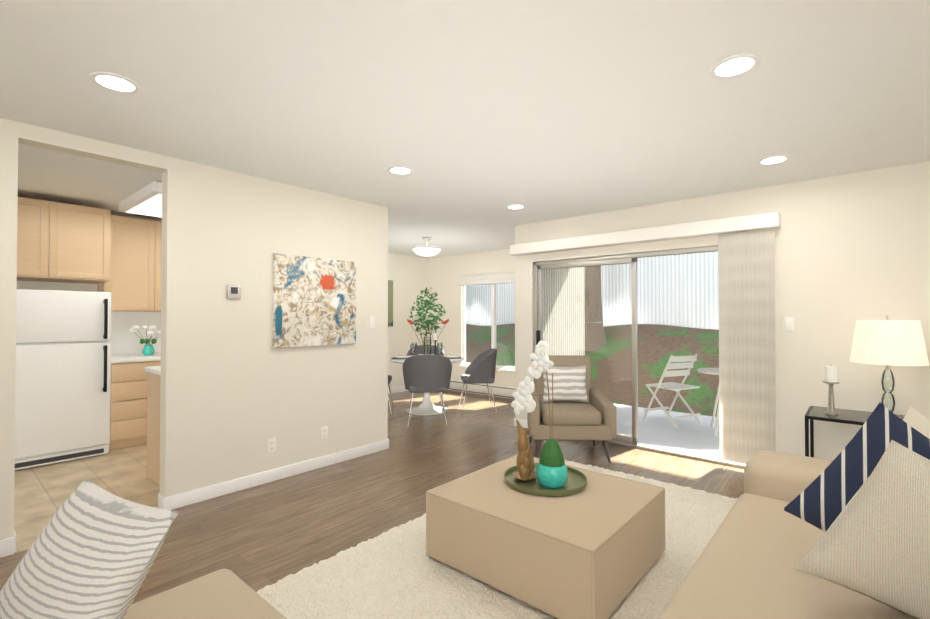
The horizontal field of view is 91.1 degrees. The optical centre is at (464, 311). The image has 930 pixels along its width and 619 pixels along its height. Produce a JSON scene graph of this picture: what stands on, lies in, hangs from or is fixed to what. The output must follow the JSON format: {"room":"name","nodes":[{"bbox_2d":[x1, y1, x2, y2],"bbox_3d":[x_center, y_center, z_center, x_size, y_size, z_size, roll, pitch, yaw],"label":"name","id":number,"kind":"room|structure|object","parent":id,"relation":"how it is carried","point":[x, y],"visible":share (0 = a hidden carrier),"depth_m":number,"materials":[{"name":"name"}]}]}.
{"room":"living room","nodes":[
{"label":"living room","id":0,"kind":"room"},
{"bbox_2d":[14,444,159,552],"bbox_3d":[-2.889,1.376,4.101,2.540,0.006,3.270,-1,-1,41],"label":"floor","id":1,"kind":"structure","parent":0,"point":[42,493],"depth_m":3.60,"materials":[{"name":"beige tile"}]},
{"bbox_2d":[15,289,111,469],"bbox_3d":[-3.889,0.597,4.306,0.761,1.570,0.760,-1,-1,41],"label":"refrigerator","id":2,"kind":"object","parent":1,"relation":"on","point":[63,383],"visible":0.81,"depth_m":4.11,"materials":[{"name":"metal"}]},
{"bbox_2d":[109,361,160,449],"bbox_3d":[-3.525,0.953,4.850,0.597,0.870,0.525,-1,-1,41],"label":"base cabinet","id":3,"kind":"object","parent":1,"relation":"on","point":[127,423],"depth_m":4.57,"materials":[{"name":"brown wood"}]},
{"bbox_2d":[111,353,160,360],"bbox_3d":[-3.123,0.501,5.314,0.606,0.040,1.744,-1,-1,41],"label":"countertop","id":4,"kind":"structure","parent":3,"relation":"on","point":[116,356],"depth_m":4.75,"materials":[{"name":"white stone"}]},
{"bbox_2d":[129,325,160,354],"bbox_3d":[-3.450,0.314,4.965,0.228,0.325,0.314,-1,-1,41],"label":"flowers","id":5,"kind":"object","parent":4,"relation":"on","point":[148,349],"visible":0.9,"depth_m":4.93,"materials":[{"name":"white plant"}]},
{"bbox_2d":[145,373,159,485],"bbox_3d":[-1.807,0.945,4.200,0.776,0.870,1.704,-1,-1,41],"label":"base cabinet","id":6,"kind":"object","parent":1,"relation":"on","point":[152,382],"depth_m":3.70,"materials":[{"name":"brown wood"}]},
{"bbox_2d":[145,365,160,376],"bbox_3d":[-1.823,0.489,4.209,0.806,0.040,1.719,-1,-1,41],"label":"countertop","id":7,"kind":"structure","parent":6,"relation":"on","point":[148,368],"depth_m":3.72,"materials":[{"name":"white stone"}]},
{"bbox_2d":[0,118,391,539],"bbox_3d":[-1.924,0.151,3.382,0.120,2.440,3.360,-1,-1,41],"label":"wall","id":8,"kind":"structure","parent":0,"point":[238,390],"depth_m":3.49,"materials":[{"name":"paint"}]},
{"bbox_2d":[0,533,16,557],"bbox_3d":[-2.760,1.311,2.301,0.015,0.095,0.712,-1,-1,41],"label":"baseboard","id":9,"kind":"structure","parent":8,"relation":"attached to","point":[8,546],"depth_m":2.54,"materials":[{"name":"white"}]},
{"bbox_2d":[227,285,239,298],"bbox_3d":[-1.758,-0.145,3.466,0.023,0.105,0.090,-1,-1,41],"label":"thermostat","id":10,"kind":"object","parent":8,"relation":"attached to","point":[233,291],"visible":1,"depth_m":3.45,"materials":[{"name":"white plastic"}]},
{"bbox_2d":[267,438,275,452],"bbox_3d":[-1.563,1.085,3.688,0.010,0.114,0.072,-1,-1,41],"label":"electrical outlet plate","id":11,"kind":"object","parent":8,"relation":"attached to","point":[271,445],"visible":1,"depth_m":3.68,"materials":[{"name":"white plastic"}]},
{"bbox_2d":[161,440,386,509],"bbox_3d":[-1.429,1.329,3.844,0.015,0.095,1.932,-1,-1,41],"label":"baseboard","id":12,"kind":"structure","parent":8,"relation":"attached to","point":[216,490],"depth_m":3.63,"materials":[{"name":"white"}]},
{"bbox_2d":[273,253,355,347],"bbox_3d":[-1.292,-0.085,3.995,0.034,0.765,0.790,-1,-1,41],"label":"picture","id":13,"kind":"object","parent":8,"relation":"attached to","point":[314,301],"visible":1,"depth_m":3.94},
{"bbox_2d":[321,426,327,439],"bbox_3d":[-1.250,1.079,4.052,0.010,0.114,0.072,-1,-1,41],"label":"electrical outlet plate","id":14,"kind":"object","parent":8,"relation":"attached to","point":[324,432],"visible":1,"depth_m":4.05,"materials":[{"name":"white plastic"}]},
{"bbox_2d":[369,316,375,327],"bbox_3d":[-0.904,0.103,4.463,0.010,0.114,0.072,-1,-1,41],"label":"light switch","id":15,"kind":"object","parent":8,"relation":"attached to","point":[372,321],"visible":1,"depth_m":4.46,"materials":[{"name":"white plastic"}]},
{"bbox_2d":[0,390,743,603],"bbox_3d":[-0.259,1.428,3.965,6.940,0.100,6.740,-1,-1,41],"label":"floor","id":16,"kind":"structure","parent":0,"point":[257,538],"depth_m":3.45,"materials":[{"name":"brown wood"}]},
{"bbox_2d":[388,375,393,414],"bbox_3d":[-1.279,0.972,6.404,0.531,0.872,0.629,0,-1,-5],"label":"dining chair","id":17,"kind":"object","parent":16,"relation":"on","point":[389,378],"visible":0.1,"depth_m":6.36,"materials":[{"name":"grey fabric"}]},
{"bbox_2d":[407,345,445,404],"bbox_3d":[-0.611,0.981,7.190,0.629,0.872,0.531,0,-1,-5],"label":"dining chair","id":18,"kind":"object","parent":16,"relation":"on","point":[419,350],"visible":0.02,"depth_m":7.37,"materials":[{"name":"grey fabric"}]},
{"bbox_2d":[389,355,463,414],"bbox_3d":[-0.543,1.037,6.473,1.050,0.740,1.050,-1,-1,41],"label":"dining table","id":19,"kind":"object","parent":16,"relation":"on","point":[426,406],"visible":0.52,"depth_m":6.34,"materials":[{"name":"white plastic"}]},
{"bbox_2d":[392,356,410,358],"bbox_3d":[-0.881,0.654,6.445,0.300,0.022,0.259,0,-1,-5],"label":"place setting","id":20,"kind":"object","parent":19,"relation":"on","point":[400,357],"visible":0.83,"depth_m":6.45,"materials":[{"name":"white ceramic"}]},
{"bbox_2d":[410,344,415,352],"bbox_3d":[-0.715,0.558,6.284,0.080,0.210,0.080,-1,-1,41],"label":"wine glass","id":21,"kind":"object","parent":19,"relation":"on","point":[413,345],"visible":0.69,"depth_m":6.27,"materials":[{"name":"clear glass"}]},
{"bbox_2d":[407,287,448,354],"bbox_3d":[-0.543,0.155,6.552,0.553,1.022,0.547,-1,-1,41],"label":"potted plant","id":22,"kind":"object","parent":19,"relation":"on","point":[427,304],"visible":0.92,"depth_m":6.52,"materials":[{"name":"green plant"}]},
{"bbox_2d":[433,333,437,354],"bbox_3d":[-0.414,0.484,6.368,0.090,0.360,0.090,-1,-1,41],"label":"stick","id":23,"kind":"object","parent":19,"relation":"on","point":[435,337],"visible":0.71,"depth_m":6.35,"materials":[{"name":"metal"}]},
{"bbox_2d":[437,344,442,352],"bbox_3d":[-0.348,0.559,6.305,0.080,0.210,0.080,-1,-1,41],"label":"wine glass","id":24,"kind":"object","parent":19,"relation":"on","point":[440,346],"visible":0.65,"depth_m":6.29,"materials":[{"name":"clear glass"}]},
{"bbox_2d":[444,356,461,358],"bbox_3d":[-0.204,0.655,6.509,0.300,0.022,0.259,0,-1,-5],"label":"place setting","id":25,"kind":"object","parent":19,"relation":"on","point":[453,357],"visible":0.85,"depth_m":6.42,"materials":[{"name":"white ceramic"}]},
{"bbox_2d":[402,355,451,426],"bbox_3d":[-0.475,0.964,5.757,0.629,0.872,0.531,0,-1,-5],"label":"dining chair","id":26,"kind":"object","parent":16,"relation":"on","point":[426,373],"visible":1,"depth_m":5.55,"materials":[{"name":"grey fabric"}]},
{"bbox_2d":[0,402,929,618],"bbox_3d":[0.404,0.814,1.490,2.393,1.011,3.430,-1,-1,41],"label":"sectional sofa","id":27,"kind":"object","parent":16,"relation":"on","point":[844,533],"visible":1,"depth_m":1.38,"materials":[{"name":"fabric"}]},
{"bbox_2d":[459,348,496,412],"bbox_3d":[0.194,0.973,6.543,0.531,0.872,0.629,0,-1,-5],"label":"dining chair","id":28,"kind":"object","parent":16,"relation":"on","point":[481,368],"visible":1,"depth_m":6.33,"materials":[{"name":"grey fabric"}]},
{"bbox_2d":[256,459,737,618],"bbox_3d":[0.618,1.347,2.548,2.024,0.027,2.923,-1,-1,41],"label":"rug","id":29,"kind":"object","parent":16,"relation":"on","point":[397,572],"visible":0.33,"depth_m":2.26,"materials":[{"name":"beige carpet"}]},
{"bbox_2d":[426,454,664,618],"bbox_3d":[0.448,1.152,2.499,0.972,0.355,0.902,-1,-1,41],"label":"ottoman","id":30,"kind":"object","parent":29,"relation":"on","point":[594,548],"visible":0.83,"depth_m":2.18,"materials":[{"name":"fabric"}]},
{"bbox_2d":[504,463,586,495],"bbox_3d":[0.461,0.960,2.623,0.470,0.030,0.470,-1,-1,41],"label":"tray","id":31,"kind":"object","parent":30,"relation":"on","point":[576,482],"visible":0.67,"depth_m":2.53,"materials":[{"name":"green metal"}]},
{"bbox_2d":[512,420,536,481],"bbox_3d":[0.345,0.803,2.638,0.143,0.327,0.160,-1,-1,41],"label":"statue","id":32,"kind":"object","parent":31,"relation":"on","point":[525,465],"visible":1,"depth_m":2.62,"materials":[{"name":"ceramic"}]},
{"bbox_2d":[511,340,567,487],"bbox_3d":[0.416,0.566,2.619,0.363,0.800,0.176,-1,-1,41],"label":"potted plant","id":33,"kind":"object","parent":31,"relation":"on","point":[551,471],"visible":1,"depth_m":2.56,"materials":[{"name":"white plant"}]},
{"bbox_2d":[527,355,616,462],"bbox_3d":[1.000,0.925,4.508,0.805,0.923,0.724,0,-1,3],"label":"armchair","id":34,"kind":"object","parent":16,"relation":"on","point":[583,409],"visible":1,"depth_m":4.29,"materials":[{"name":"fabric"}]},
{"bbox_2d":[805,406,904,457],"bbox_3d":[2.820,1.060,3.267,0.582,0.620,0.482,-1,-1,41],"label":"side table","id":35,"kind":"object","parent":16,"relation":"on","point":[845,416],"visible":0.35,"depth_m":3.28,"materials":[{"name":"black metal"}]},
{"bbox_2d":[822,365,839,414],"bbox_3d":[2.687,0.570,3.348,0.100,0.359,0.100,-1,-1,41],"label":"candle holder","id":36,"kind":"object","parent":35,"relation":"on","point":[830,375],"visible":1,"depth_m":3.33,"materials":[{"name":"silver metal"}]},
{"bbox_2d":[850,316,928,418],"bbox_3d":[2.967,0.388,3.200,0.410,0.720,0.410,-1,-1,41],"label":"table lamp","id":37,"kind":"object","parent":35,"relation":"on","point":[887,343],"visible":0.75,"depth_m":3.07,"materials":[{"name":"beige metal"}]},
{"bbox_2d":[392,253,427,387],"bbox_3d":[-2.792,0.184,6.264,0.120,2.440,6.590,-1,-1,41],"label":"wall","id":38,"kind":"structure","parent":0,"point":[409,273],"depth_m":8.17,"materials":[{"name":"paint"}]},
{"bbox_2d":[17,197,60,281],"bbox_3d":[-4.120,-0.650,4.164,0.617,0.700,0.520,-1,-1,41],"label":"upper cabinet","id":39,"kind":"object","parent":38,"relation":"attached to","point":[38,221],"depth_m":4.07,"materials":[{"name":"brown wood"}]},
{"bbox_2d":[49,203,112,284],"bbox_3d":[-3.859,-0.647,4.467,0.617,0.700,0.510,-1,-1,41],"label":"upper cabinet","id":40,"kind":"object","parent":38,"relation":"attached to","point":[86,232],"depth_m":4.33,"materials":[{"name":"brown wood"}]},
{"bbox_2d":[97,215,161,312],"bbox_3d":[-3.633,-0.496,4.941,0.337,0.990,0.495,-1,-1,41],"label":"upper cabinet","id":41,"kind":"object","parent":38,"relation":"attached to","point":[117,257],"depth_m":4.85,"materials":[{"name":"brown wood"}]},
{"bbox_2d":[110,313,160,356],"bbox_3d":[-3.348,0.245,5.511,0.012,0.476,1.744,-1,-1,41],"label":"backsplash","id":42,"kind":"structure","parent":38,"relation":"attached to","point":[122,340],"depth_m":5.08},
{"bbox_2d":[388,280,392,326],"bbox_3d":[-1.481,-0.140,7.666,0.034,0.800,0.680,-1,-1,41],"label":"framed picture","id":43,"kind":"object","parent":38,"relation":"attached to","point":[390,303],"visible":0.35,"depth_m":7.87},
{"bbox_2d":[388,386,408,393],"bbox_3d":[-1.684,1.370,7.433,0.012,0.095,3.110,-1,-1,41],"label":"baseboard","id":44,"kind":"structure","parent":38,"relation":"attached to","point":[396,389],"depth_m":8.00,"materials":[{"name":"white wood"}]},
{"bbox_2d":[0,0,929,257],"bbox_3d":[-0.259,-1.112,3.994,6.940,0.100,6.740,-1,-1,41],"label":"ceiling","id":45,"kind":"structure","parent":0,"point":[477,116],"depth_m":2.32,"materials":[{"name":"paint"}]},
{"bbox_2d":[89,72,140,93],"bbox_3d":[-1.653,-1.078,2.159,0.196,0.010,0.196,-1,-1,41],"label":"recessed light","id":46,"kind":"object","parent":45,"relation":"in","point":[115,82],"visible":1,"depth_m":2.15,"materials":[{"name":"white"}]},
{"bbox_2d":[119,181,161,217],"bbox_3d":[-2.560,-1.008,4.525,1.100,0.093,1.200,-1,-1,41],"label":"light","id":47,"kind":"object","parent":45,"relation":"attached to","point":[146,200],"visible":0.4,"depth_m":4.12,"materials":[{"name":"white plastic"}]},
{"bbox_2d":[387,166,412,174],"bbox_3d":[-0.489,-1.063,3.452,0.196,0.010,0.196,-1,-1,41],"label":"recessed light","id":48,"kind":"object","parent":45,"relation":"in","point":[399,170],"visible":1,"depth_m":3.45,"materials":[{"name":"white"}]},
{"bbox_2d":[413,237,440,255],"bbox_3d":[-0.536,-0.904,6.410,0.400,0.259,0.400,-1,-1,41],"label":"semi-flush ceiling light","id":49,"kind":"object","parent":45,"relation":"attached to","point":[426,250],"visible":1,"depth_m":6.31,"materials":[{"name":"white glass"}]},
{"bbox_2d":[506,204,525,209],"bbox_3d":[0.512,-1.050,4.596,0.196,0.010,0.196,-1,-1,41],"label":"recessed light","id":50,"kind":"object","parent":45,"relation":"in","point":[515,207],"visible":1,"depth_m":4.58,"materials":[{"name":"white"}]},
{"bbox_2d":[709,53,760,78],"bbox_3d":[1.191,-1.080,2.016,0.196,0.010,0.196,-1,-1,41],"label":"recessed light","id":51,"kind":"object","parent":45,"relation":"in","point":[737,65],"visible":1,"depth_m":2.01,"materials":[{"name":"white"}]},
{"bbox_2d":[757,155,789,164],"bbox_3d":[2.180,-1.066,3.223,0.196,0.010,0.196,-1,-1,41],"label":"recessed light","id":52,"kind":"object","parent":45,"relation":"in","point":[774,160],"visible":1,"depth_m":3.21,"materials":[{"name":"white"}]},
{"bbox_2d":[428,249,511,398],"bbox_3d":[0.537,0.200,7.664,3.090,2.440,0.120,-1,-1,41],"label":"wall","id":53,"kind":"structure","parent":0,"point":[444,272],"depth_m":8.19,"materials":[{"name":"paint"}]},
{"bbox_2d":[449,379,514,397],"bbox_3d":[0.541,1.304,7.518,2.550,0.170,0.072,-1,-1,41],"label":"baseboard heater","id":54,"kind":"object","parent":53,"relation":"attached to","point":[503,391],"visible":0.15,"depth_m":7.66,"materials":[{"name":"white metal"}]},
{"bbox_2d":[458,273,514,285],"bbox_3d":[0.432,-0.538,7.636,1.420,0.165,0.064,-1,-1,41],"label":"valance","id":55,"kind":"object","parent":53,"relation":"attached to","point":[501,278],"visible":0.67,"depth_m":7.66,"materials":[{"name":"white"}]},
{"bbox_2d":[459,284,514,371],"bbox_3d":[0.472,0.200,7.674,1.420,1.560,0.110,-1,-1,41],"label":"window","id":56,"kind":"structure","parent":53,"relation":"in","point":[493,333],"depth_m":7.77,"materials":[{"name":"white"}]},
{"bbox_2d":[512,161,929,460],"bbox_3d":[2.057,0.163,4.398,3.720,2.440,0.120,-1,-1,41],"label":"wall","id":57,"kind":"structure","parent":0,"point":[849,248],"depth_m":3.63,"materials":[{"name":"paint"}]},
{"bbox_2d":[514,418,526,425],"bbox_3d":[1.085,1.355,6.114,0.012,0.095,1.492,-1,-1,41],"label":"baseboard","id":58,"kind":"structure","parent":57,"relation":"attached to","point":[521,421],"depth_m":5.49,"materials":[{"name":"white"}]},
{"bbox_2d":[543,267,584,355],"bbox_3d":[1.268,0.123,6.136,0.010,2.660,1.480,-1,-1,41],"label":"panel","id":59,"kind":"object","parent":57,"relation":"attached to","point":[561,287],"depth_m":6.24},
{"bbox_2d":[533,245,744,467],"bbox_3d":[1.717,0.396,4.659,2.360,1.980,0.125,-1,-1,41],"label":"door frame","id":60,"kind":"structure","parent":57,"relation":"attached to","point":[538,336],"depth_m":4.80,"materials":[{"name":"silver metal"}]},
{"bbox_2d":[510,212,780,255],"bbox_3d":[1.591,-0.745,4.641,2.670,0.120,0.133,-1,-1,41],"label":"valance","id":61,"kind":"object","parent":57,"relation":"attached to","point":[771,220],"visible":1,"depth_m":4.36,"materials":[{"name":"white"}]},
{"bbox_2d":[718,228,776,464],"bbox_3d":[2.421,0.312,3.923,0.428,2.000,0.050,-1,-1,41],"label":"vertical blind slats","id":62,"kind":"object","parent":61,"relation":"hanging from","point":[747,357],"visible":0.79,"depth_m":3.91,"materials":[{"name":"beige fabric"}]},
{"bbox_2d":[783,317,793,330],"bbox_3d":[2.678,0.105,3.775,0.075,0.120,0.010,-1,-1,41],"label":"light switch","id":63,"kind":"object","parent":57,"relation":"attached to","point":[788,323],"visible":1,"depth_m":3.77,"materials":[{"name":"white plastic"}]},
{"label":"outside","id":64,"kind":"structure","parent":0,"visible":0},
{"bbox_2d":[466,323,718,416],"bbox_3d":[2.324,0.869,9.245,17.000,1.200,4.600,-1,-1,41],"label":"bank","id":65,"kind":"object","parent":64,"point":[659,346],"visible":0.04,"depth_m":8.21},
{"bbox_2d":[466,251,718,329],"bbox_3d":[3.630,-0.448,10.392,17.500,2.400,0.080,-1,-1,41],"label":"fence","id":66,"kind":"object","parent":65,"relation":"on","point":[681,290],"depth_m":9.85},
{"bbox_2d":[584,266,605,353],"bbox_3d":[2.603,-2.258,9.529,1.000,6.600,1.000,-1,-1,41],"label":"trunk","id":67,"kind":"object","parent":65,"relation":"on","point":[593,310],"depth_m":9.28,"materials":[{"name":"brown plant"}]},
{"bbox_2d":[614,404,719,457],"bbox_3d":[3.825,1.424,4.297,6.270,0.076,2.060,-1,-1,41],"label":"patio slab","id":68,"kind":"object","parent":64,"point":[656,428],"depth_m":5.30,"materials":[{"name":"concrete"}]},
{"bbox_2d":[642,354,701,427],"bbox_3d":[2.626,0.971,5.800,0.460,0.879,0.545,0,-1,-24],"label":"garden chair","id":69,"kind":"object","parent":68,"relation":"on","point":[676,387],"visible":1,"depth_m":5.70,"materials":[{"name":"white wood"}]},
{"bbox_2d":[697,349,718,435],"bbox_3d":[3.000,0.913,5.253,0.580,0.967,0.580,-1,-1,41],"label":"garden table","id":70,"kind":"object","parent":68,"relation":"on","point":[713,371],"visible":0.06,"depth_m":5.26,"materials":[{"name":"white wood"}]}
]}

